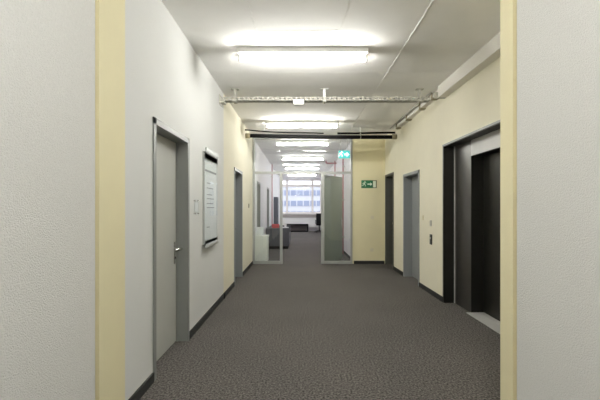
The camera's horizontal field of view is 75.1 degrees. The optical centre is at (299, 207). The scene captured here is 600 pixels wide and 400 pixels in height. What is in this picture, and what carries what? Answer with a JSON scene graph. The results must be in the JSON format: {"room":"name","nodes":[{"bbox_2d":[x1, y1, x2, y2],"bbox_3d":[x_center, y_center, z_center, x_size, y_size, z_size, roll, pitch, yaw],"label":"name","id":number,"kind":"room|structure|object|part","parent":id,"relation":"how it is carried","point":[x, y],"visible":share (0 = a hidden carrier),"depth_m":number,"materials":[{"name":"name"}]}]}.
{"room":"office corridor","nodes":[
{"label":"office corridor","id":0,"kind":"room"},
{"bbox_2d":[0,0,279,399],"bbox_3d":[-1.357,-0.182,9.400,0.432,3.085,27.200,0,0,0],"label":"wall","id":1,"kind":"structure","parent":0,"point":[146,68],"depth_m":2.24,"materials":[{"name":"white paint"}]},
{"bbox_2d":[153,117,189,380],"bbox_3d":[-1.230,0.323,3.540,0.177,2.075,0.980,0,0,0],"label":"door","id":2,"kind":"structure","parent":1,"relation":"in","point":[171,148],"depth_m":3.77,"materials":[{"name":"grey wood"}]},
{"bbox_3d":[-1.224,0.450,3.847,0.078,0.220,0.170,0,0,0],"label":"handle","id":3,"kind":"part","parent":2,"relation":"part of","materials":[{"name":"silver metal"}]},
{"bbox_2d":[128,261,252,399],"bbox_3d":[-1.146,1.323,6.005,0.014,0.075,6.870,0,0,0],"label":"baseboard","id":4,"kind":"structure","parent":1,"relation":"attached to","point":[149,381],"depth_m":4.25,"materials":[{"name":"black plastic"}]},
{"bbox_2d":[194,200,198,213],"bbox_3d":[-1.143,-0.010,4.300,0.020,0.170,0.170,0,0,0],"label":"room sign","id":5,"kind":"object","parent":1,"relation":"attached to","point":[196,204],"visible":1,"depth_m":4.30,"materials":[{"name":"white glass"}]},
{"bbox_2d":[202,147,217,247],"bbox_3d":[-1.128,-0.120,4.935,0.050,1.190,0.680,0,0,0],"label":"information board","id":6,"kind":"object","parent":1,"relation":"attached to","point":[209,158],"visible":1,"depth_m":4.81,"materials":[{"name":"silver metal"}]},
{"bbox_3d":[-1.142,-0.120,4.935,0.022,1.100,0.650,0,0,0],"label":"plate","id":7,"kind":"part","parent":6,"relation":"part of","materials":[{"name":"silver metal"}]},
{"bbox_2d":[234,167,242,281],"bbox_3d":[-1.264,0.322,7.280,0.247,2.076,0.940,0,0,0],"label":"door","id":8,"kind":"structure","parent":1,"relation":"in","point":[238,175],"depth_m":7.70,"materials":[{"name":"grey wood"}]},
{"bbox_2d":[257,181,259,226],"bbox_3d":[-1.250,0.320,10.850,0.217,2.080,0.800,0,0,0],"label":"door","id":9,"kind":"structure","parent":1,"relation":"in","point":[258,183],"depth_m":11.20,"materials":[{"name":"grey metal"}]},
{"bbox_2d":[267,188,268,227],"bbox_3d":[-1.234,0.320,14.000,0.187,2.080,0.900,0,0,0],"label":"door","id":10,"kind":"structure","parent":1,"relation":"in","point":[267,188],"depth_m":14.40,"materials":[{"name":"grey metal"}]},
{"bbox_2d":[271,164,272,223],"bbox_3d":[-1.115,-0.182,15.400,0.077,3.085,0.054,0,0,0],"label":"riser pipe","id":11,"kind":"object","parent":1,"relation":"attached to","point":[272,164],"visible":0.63,"depth_m":15.39,"materials":[{"name":"metal"}]},
{"bbox_2d":[245,129,323,133],"bbox_3d":[-0.325,-1.612,8.212,1.658,0.080,0.071,0,0,-3],"label":"cable","id":12,"kind":"object","parent":1,"relation":"attached to","point":[245,129],"visible":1,"depth_m":8.18,"materials":[{"name":"black rubber"}]},
{"bbox_2d":[283,179,320,230],"bbox_3d":[0.088,-0.182,23.175,3.323,3.085,0.350,0,0,0],"label":"wall","id":13,"kind":"structure","parent":0,"point":[309,228],"depth_m":23.00,"materials":[{"name":"white paint"}]},
{"bbox_2d":[283,213,315,213],"bbox_3d":[0.088,0.340,22.890,2.483,0.070,0.220,0,0,0],"label":"window sill","id":14,"kind":"structure","parent":13,"relation":"attached to","point":[283,213],"depth_m":22.78,"materials":[{"name":"white"}]},
{"bbox_2d":[283,180,320,212],"bbox_3d":[0.085,-0.690,23.100,2.370,1.980,0.080,0,0,0],"label":"window","id":15,"kind":"structure","parent":13,"relation":"in","point":[312,185],"depth_m":23.06,"materials":[{"name":"white"}]},
{"bbox_2d":[140,231,499,399],"bbox_3d":[0.459,1.460,9.425,4.063,0.200,27.850,0,0,0],"label":"floor","id":16,"kind":"structure","parent":0,"point":[301,327],"depth_m":3.92,"materials":[{"name":"carpet"}]},
{"bbox_2d":[255,235,268,260],"bbox_3d":[-0.970,1.022,9.800,0.360,0.675,0.471,0,0,0],"label":"base cabinet","id":17,"kind":"object","parent":16,"relation":"on","point":[261,241],"visible":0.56,"depth_m":9.56,"materials":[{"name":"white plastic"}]},
{"bbox_2d":[256,227,263,234],"bbox_3d":[-1.000,0.584,9.800,0.180,0.200,0.190,0,0,0],"label":"box","id":18,"kind":"object","parent":17,"relation":"on","point":[259,230],"visible":1,"depth_m":9.71,"materials":[{"name":"white paper"}]},
{"bbox_2d":[274,197,278,223],"bbox_3d":[-1.049,0.440,17.200,0.178,1.840,0.600,0,0,0],"label":"tall cabinet","id":19,"kind":"object","parent":16,"relation":"on","point":[276,199],"visible":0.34,"depth_m":16.90,"materials":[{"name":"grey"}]},
{"bbox_2d":[266,225,290,248],"bbox_3d":[-0.745,1.010,14.000,0.770,0.700,2.160,0,0,0],"label":"sofa","id":20,"kind":"object","parent":16,"relation":"on","point":[274,233],"visible":0.77,"depth_m":12.92,"materials":[{"name":"grey fabric"}]},
{"bbox_3d":[-0.745,0.968,13.018,0.770,0.605,0.195,0,0,0],"label":"armrest","id":21,"kind":"part","parent":20,"relation":"part of","materials":[{"name":"grey fabric"}]},
{"bbox_3d":[-0.745,0.968,14.982,0.770,0.605,0.195,0,0,0],"label":"armrest","id":22,"kind":"part","parent":20,"relation":"part of","materials":[{"name":"grey fabric"}]},
{"bbox_2d":[287,224,307,231],"bbox_3d":[-0.160,1.140,22.400,1.280,0.440,0.400,0,0,0],"label":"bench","id":23,"kind":"object","parent":16,"relation":"on","point":[294,227],"visible":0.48,"depth_m":22.56,"materials":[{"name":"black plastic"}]},
{"bbox_3d":[-0.160,1.141,22.575,1.158,0.319,0.030,0,0,0],"label":"panel","id":24,"kind":"part","parent":23,"relation":"part of","materials":[{"name":"grey"}]},
{"bbox_2d":[283,214,320,229],"bbox_3d":[0.080,0.870,22.900,2.400,0.980,0.180,0,0,0],"label":"radiator","id":25,"kind":"object","parent":16,"relation":"on","point":[309,219],"visible":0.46,"depth_m":22.83,"materials":[{"name":"white metal"}]},
{"bbox_3d":[0.080,0.851,22.913,2.400,0.579,0.155,0,0,0],"label":"panel","id":26,"kind":"part","parent":25,"relation":"part of","materials":[{"name":"white plastic"}]},
{"bbox_2d":[253,138,351,263],"bbox_3d":[0.061,-0.182,9.884,2.428,3.085,0.829,0,0,0],"label":"door frame","id":27,"kind":"structure","parent":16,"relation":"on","point":[331,186],"depth_m":9.57,"materials":[{"name":"grey metal"}]},
{"bbox_3d":[-1.125,-0.182,9.500,0.055,3.085,0.060,0,0,0],"label":"post","id":28,"kind":"part","parent":27,"relation":"part of","materials":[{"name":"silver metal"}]},
{"bbox_3d":[-0.794,1.325,9.500,0.608,0.070,0.060,0,0,0],"label":"rail","id":29,"kind":"part","parent":27,"relation":"part of","materials":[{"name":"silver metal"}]},
{"bbox_3d":[0.066,-1.700,9.500,2.328,0.050,0.060,0,0,0],"label":"head rail","id":30,"kind":"part","parent":27,"relation":"part of","materials":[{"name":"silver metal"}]},
{"bbox_3d":[-0.458,0.268,9.500,0.065,2.185,0.060,0,0,0],"label":"door post","id":31,"kind":"part","parent":27,"relation":"part of","materials":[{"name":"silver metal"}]},
{"bbox_3d":[0.555,0.268,9.500,0.080,2.185,0.060,0,0,0],"label":"door post","id":32,"kind":"part","parent":27,"relation":"part of","materials":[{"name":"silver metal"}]},
{"bbox_3d":[0.831,0.268,9.922,0.045,2.161,0.900,0,0,36],"label":"door","id":33,"kind":"part","parent":27,"relation":"part of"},
{"bbox_3d":[0.912,1.325,9.500,0.635,0.070,0.060,0,0,0],"label":"rail","id":34,"kind":"part","parent":27,"relation":"part of","materials":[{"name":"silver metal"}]},
{"bbox_3d":[1.252,-0.182,9.500,0.045,3.085,0.060,0,0,0],"label":"post","id":35,"kind":"part","parent":27,"relation":"part of","materials":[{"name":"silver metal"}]},
{"bbox_2d":[315,213,320,232],"bbox_3d":[1.061,0.830,21.522,0.492,1.060,0.502,0,0,0],"label":"office chair","id":36,"kind":"object","parent":16,"relation":"on","point":[318,215],"visible":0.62,"depth_m":21.67,"materials":[{"name":"black fabric"}]},
{"bbox_3d":[1.060,0.580,21.705,0.320,0.560,0.070,0,0,0],"label":"backrest","id":37,"kind":"part","parent":36,"relation":"part of","materials":[{"name":"black fabric"}]},
{"bbox_2d":[161,0,499,178],"bbox_3d":[0.459,-1.785,9.425,4.063,0.120,27.850,0,0,0],"label":"ceiling","id":38,"kind":"structure","parent":0,"point":[450,32],"depth_m":4.30,"materials":[{"name":"paint"}]},
{"bbox_2d":[266,121,337,127],"bbox_3d":[0.040,-1.662,7.780,1.431,0.126,0.160,0,0,0],"label":"ceiling light","id":39,"kind":"object","parent":38,"relation":"attached to","point":[267,122],"visible":1,"depth_m":7.75,"materials":[{"name":"white plastic"}]},
{"bbox_2d":[285,166,318,169],"bbox_3d":[0.090,-1.662,16.200,1.401,0.126,0.160,0,0,0],"label":"ceiling light","id":40,"kind":"object","parent":38,"relation":"attached to","point":[286,167],"visible":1,"depth_m":16.13,"materials":[{"name":"white plastic"}]},
{"bbox_2d":[288,174,315,175],"bbox_3d":[0.090,-1.662,19.400,1.401,0.126,0.160,0,0,0],"label":"ceiling light","id":41,"kind":"object","parent":38,"relation":"attached to","point":[288,174],"visible":0.91,"depth_m":19.38,"materials":[{"name":"white plastic"}]},
{"bbox_2d":[237,48,367,62],"bbox_3d":[0.030,-1.662,4.270,1.411,0.126,0.160,0,0,0],"label":"ceiling light","id":42,"kind":"object","parent":38,"relation":"attached to","point":[244,54],"visible":1,"depth_m":4.23,"materials":[{"name":"white plastic"}]},
{"bbox_2d":[276,140,328,145],"bbox_3d":[0.060,-1.662,10.000,1.341,0.126,0.160,0,0,0],"label":"ceiling light","id":43,"kind":"object","parent":38,"relation":"attached to","point":[277,141],"visible":1,"depth_m":9.94,"materials":[{"name":"white plastic"}]},
{"bbox_2d":[282,156,323,159],"bbox_3d":[0.090,-1.662,13.100,1.401,0.126,0.160,0,0,0],"label":"ceiling light","id":44,"kind":"object","parent":38,"relation":"attached to","point":[283,157],"visible":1,"depth_m":13.04,"materials":[{"name":"white plastic"}]},
{"bbox_2d":[245,127,396,138],"bbox_3d":[0.458,-1.598,8.317,3.231,0.254,0.171,0,0,-2],"label":"pipe","id":45,"kind":"object","parent":38,"relation":"hanging from","point":[247,135],"visible":1,"depth_m":8.28,"materials":[{"name":"black metal"}]},
{"bbox_2d":[219,88,429,107],"bbox_3d":[0.358,-1.605,5.660,3.023,0.240,0.220,0,0,0],"label":"cable tray","id":46,"kind":"object","parent":38,"relation":"hanging from","point":[234,100],"visible":0.96,"depth_m":5.61,"materials":[{"name":"metal"}]},
{"bbox_2d":[293,99,303,105],"bbox_3d":[-0.020,-1.504,5.570,0.156,0.082,0.100,0,0,0],"label":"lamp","id":47,"kind":"object","parent":46,"relation":"attached to","point":[296,102],"visible":1,"depth_m":5.52,"materials":[{"name":"white plastic"}]},
{"bbox_2d":[245,0,433,86],"bbox_3d":[0.329,-1.725,4.101,1.602,0.014,3.003,0,0,0],"label":"trim","id":48,"kind":"structure","parent":38,"relation":"attached to","point":[245,0],"depth_m":3.77,"materials":[{"name":"paint"}]},
{"bbox_2d":[338,139,349,158],"bbox_3d":[1.049,-1.448,9.270,0.282,0.555,0.060,0,0,0],"label":"exit light","id":49,"kind":"object","parent":38,"relation":"hanging from","point":[342,154],"visible":0.91,"depth_m":9.24,"materials":[{"name":"teal plastic"}]},
{"bbox_3d":[1.050,-1.270,9.245,0.264,0.184,0.004,0,0,0],"label":"lit panel","id":50,"kind":"part","parent":49,"relation":"part of","materials":[{"name":"teal plastic"}]},
{"bbox_2d":[326,144,349,255],"bbox_3d":[1.540,-0.182,16.360,0.420,3.085,13.280,0,0,0],"label":"wall","id":51,"kind":"structure","parent":0,"point":[338,167],"depth_m":11.15,"materials":[{"name":"white paint"}]},
{"bbox_2d":[342,159,344,253],"bbox_3d":[1.292,-0.182,11.600,0.077,3.085,0.054,0,0,0],"label":"riser pipe","id":52,"kind":"object","parent":51,"relation":"attached to","point":[343,166],"visible":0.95,"depth_m":11.58,"materials":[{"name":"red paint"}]},
{"bbox_2d":[352,139,384,263],"bbox_3d":[1.883,-0.182,9.610,1.215,3.085,0.220,0,0,0],"label":"wall","id":53,"kind":"structure","parent":0,"point":[368,155],"depth_m":9.50,"materials":[{"name":"yellow paint"}]},
{"bbox_2d":[361,180,376,187],"bbox_3d":[1.681,-0.580,9.492,0.377,0.190,0.016,0,0,0],"label":"exit sign","id":54,"kind":"object","parent":53,"relation":"attached to","point":[364,183],"visible":1,"depth_m":9.48,"materials":[{"name":"green plastic"}]},
{"bbox_2d":[354,261,384,263],"bbox_3d":[1.683,1.323,9.493,0.746,0.075,0.014,0,0,0],"label":"baseboard","id":55,"kind":"structure","parent":53,"relation":"attached to","point":[355,262],"depth_m":9.48,"materials":[{"name":"black plastic"}]},
{"bbox_2d":[385,57,499,295],"bbox_3d":[2.280,-0.182,6.035,0.420,3.085,6.930,0,0,0],"label":"wall","id":56,"kind":"structure","parent":0,"point":[474,105],"depth_m":6.05,"materials":[{"name":"beige paint"}]},
{"bbox_2d":[337,132,394,133],"bbox_3d":[1.436,-1.617,8.407,1.283,0.087,0.071,0,0,-7],"label":"cable","id":57,"kind":"object","parent":56,"relation":"attached to","point":[337,132],"visible":1,"depth_m":8.37,"materials":[{"name":"black rubber"}]},
{"bbox_2d":[385,172,393,265],"bbox_3d":[2.187,0.282,9.020,0.257,2.155,0.840,0,0,0],"label":"door","id":58,"kind":"structure","parent":56,"relation":"in","point":[389,178],"depth_m":9.39,"materials":[{"name":"grey"}]},
{"bbox_2d":[403,170,419,285],"bbox_3d":[2.167,0.347,7.270,0.217,2.025,1.040,0,0,0],"label":"door","id":59,"kind":"structure","parent":56,"relation":"in","point":[411,181],"depth_m":7.71,"materials":[{"name":"grey metal"}]},
{"bbox_2d":[389,90,444,130],"bbox_3d":[1.990,-1.643,6.975,0.160,0.165,2.870,0,0,0],"label":"pipe","id":60,"kind":"object","parent":56,"relation":"attached to","point":[434,96],"visible":0.91,"depth_m":6.74,"materials":[{"name":"white metal"}]},
{"bbox_2d":[393,266,442,301],"bbox_3d":[2.063,1.323,5.590,0.014,0.075,6.020,0,0,0],"label":"baseboard","id":61,"kind":"structure","parent":56,"relation":"attached to","point":[433,293],"depth_m":6.26,"materials":[{"name":"black plastic"}]},
{"bbox_2d":[438,32,499,97],"bbox_3d":[2.013,-1.645,4.055,0.115,0.160,2.950,0,0,0],"label":"duct","id":62,"kind":"object","parent":56,"relation":"attached to","point":[490,51],"visible":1,"depth_m":4.47,"materials":[{"name":"white plastic"}]},
{"bbox_2d":[442,120,499,333],"bbox_3d":[2.237,0.226,4.465,0.366,2.268,2.330,0,0,0],"label":"elevator","id":63,"kind":"object","parent":56,"relation":"attached to","point":[471,161],"visible":0.41,"depth_m":5.05,"materials":[{"name":"black metal"}]},
{"bbox_3d":[2.317,0.227,5.340,0.205,2.267,0.579,0,0,0],"label":"panel","id":64,"kind":"part","parent":63,"relation":"part of","materials":[{"name":"metal"}]},
{"bbox_3d":[2.057,-0.897,4.465,0.006,0.022,2.330,0,0,0],"label":"portal trim","id":65,"kind":"part","parent":63,"relation":"part of","materials":[{"name":"grey metal"}]},
{"bbox_3d":[2.317,-0.791,4.515,0.206,0.232,1.070,0,0,0],"label":"lintel panel","id":66,"kind":"part","parent":63,"relation":"part of","materials":[{"name":"metal"}]},
{"bbox_3d":[2.393,0.340,4.782,0.035,2.017,0.529,0,0,0],"label":"door","id":67,"kind":"part","parent":63,"relation":"part of","materials":[{"name":"metal"}]},
{"bbox_2d":[500,0,599,399],"bbox_3d":[1.899,-0.182,-0.815,1.182,3.085,6.770,0,0,0],"label":"wall","id":68,"kind":"structure","parent":0,"point":[550,49],"depth_m":2.05,"materials":[{"name":"paint"}]},
{"label":"outside","id":69,"kind":"structure","parent":0,"visible":0},
{"bbox_3d":[0.000,10.510,91.750,120.000,0.300,136.500,0,0,0],"label":"street","id":70,"kind":"object","parent":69,"visible":0},
{"bbox_2d":[283,184,319,211],"bbox_3d":[0.000,1.560,125.850,80.400,17.600,12.300,0,0,0],"label":"building","id":71,"kind":"structure","parent":70,"relation":"on","point":[299,198],"depth_m":119.94,"materials":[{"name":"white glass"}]}
]}

